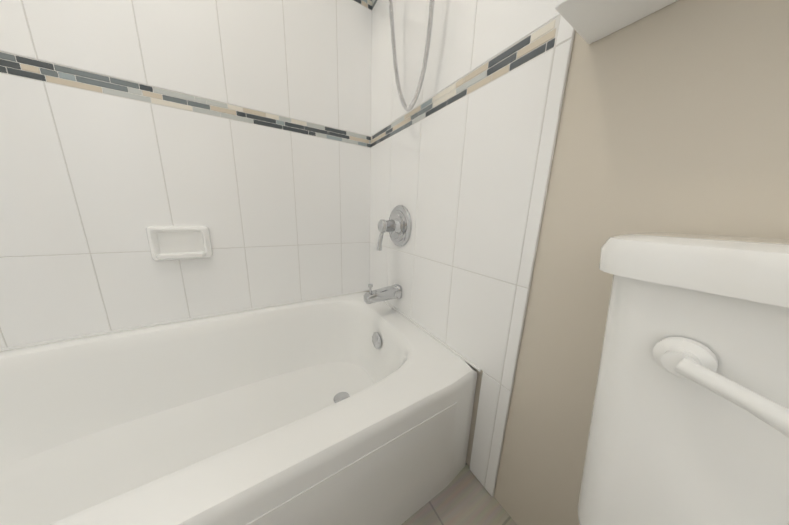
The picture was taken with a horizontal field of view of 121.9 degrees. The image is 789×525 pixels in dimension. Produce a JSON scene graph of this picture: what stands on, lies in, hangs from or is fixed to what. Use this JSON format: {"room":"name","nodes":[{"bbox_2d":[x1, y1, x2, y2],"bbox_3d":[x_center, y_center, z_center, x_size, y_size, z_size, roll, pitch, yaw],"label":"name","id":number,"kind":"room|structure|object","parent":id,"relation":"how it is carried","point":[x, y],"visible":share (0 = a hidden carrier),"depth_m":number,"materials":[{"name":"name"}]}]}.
{"room":"bathroom","nodes":[
{"label":"bathroom","id":0,"kind":"room"},
{"bbox_2d":[401,463,516,524],"bbox_3d":[-0.025,0.922,-0.284,1.720,0.100,3.200,-6,15,-31],"label":"floor","id":1,"kind":"structure","parent":0,"point":[464,497],"depth_m":0.61,"materials":[{"name":"ceramic tile"},{"name":"grout"}]},
{"bbox_2d":[0,289,480,524],"bbox_3d":[-0.597,0.470,0.593,1.517,0.366,0.764,-6,15,-31],"label":"bathtub","id":2,"kind":"object","parent":1,"relation":"on","point":[351,408],"visible":1,"depth_m":0.64,"materials":[{"name":"white ceramic"}]},
{"bbox_2d":[577,232,788,524],"bbox_3d":[0.187,0.413,0.020,0.750,0.777,0.504,-6,15,-31],"label":"toilet","id":3,"kind":"object","parent":1,"relation":"on","point":[689,423],"visible":1,"depth_m":0.19,"materials":[{"name":"white ceramic"}]},
{"bbox_2d":[466,0,788,524],"bbox_3d":[0.706,-0.332,-0.131,0.100,2.330,3.000,-6,15,-31],"label":"wall","id":4,"kind":"structure","parent":0,"point":[674,117],"depth_m":0.35,"materials":[{"name":"beige paint"}]},
{"bbox_2d":[370,0,574,496],"bbox_3d":[0.099,-0.398,0.763,0.007,2.027,0.842,-6,15,-31],"label":"tiled wall","id":5,"kind":"structure","parent":4,"relation":"attached to","point":[462,151],"depth_m":0.61,"materials":[{"name":"white tile"}]},
{"bbox_2d":[364,284,401,303],"bbox_3d":[-0.051,0.124,0.933,0.163,0.080,0.060,-6,15,-31],"label":"tub spout","id":6,"kind":"object","parent":5,"relation":"attached to","point":[394,291],"visible":1,"depth_m":0.92,"materials":[{"name":"silver metal"}]},
{"bbox_2d":[377,205,411,250],"bbox_3d":[-0.022,-0.143,0.899,0.102,0.184,0.172,-6,15,-31],"label":"shower valve","id":7,"kind":"object","parent":5,"relation":"attached to","point":[397,225],"visible":1,"depth_m":0.88,"materials":[{"name":"silver metal"}]},
{"bbox_2d":[389,0,434,110],"bbox_3d":[-0.065,-0.917,0.579,0.374,0.858,0.241,-6,15,-31],"label":"shower hose","id":8,"kind":"object","parent":5,"relation":"attached to","point":[425,59],"visible":1,"depth_m":0.71,"materials":[{"name":"silver metal"}]},
{"bbox_2d":[555,0,677,43],"bbox_3d":[0.445,-0.337,0.084,0.124,0.060,0.620,-6,15,-31],"label":"shelf","id":9,"kind":"object","parent":4,"relation":"attached to","point":[590,21],"visible":1,"depth_m":0.32,"materials":[{"name":"white"}]},
{"bbox_3d":[-0.790,-0.576,0.741,1.720,2.330,0.100,-6,15,-31],"label":"wall","id":10,"kind":"structure","parent":0,"visible":0},
{"bbox_2d":[0,0,371,347],"bbox_3d":[-0.756,-0.741,0.657,1.520,1.968,0.007,-6,15,-31],"label":"tiled wall","id":11,"kind":"structure","parent":10,"relation":"attached to","point":[240,130],"depth_m":0.75,"materials":[{"name":"white tile"}]},
{"bbox_2d":[146,226,212,260],"bbox_3d":[-0.764,-0.068,0.782,0.164,0.120,0.046,-6,15,-31],"label":"soap dish","id":12,"kind":"object","parent":11,"relation":"attached to","point":[177,242],"visible":1,"depth_m":0.79,"materials":[{"name":"white ceramic"}]}
]}

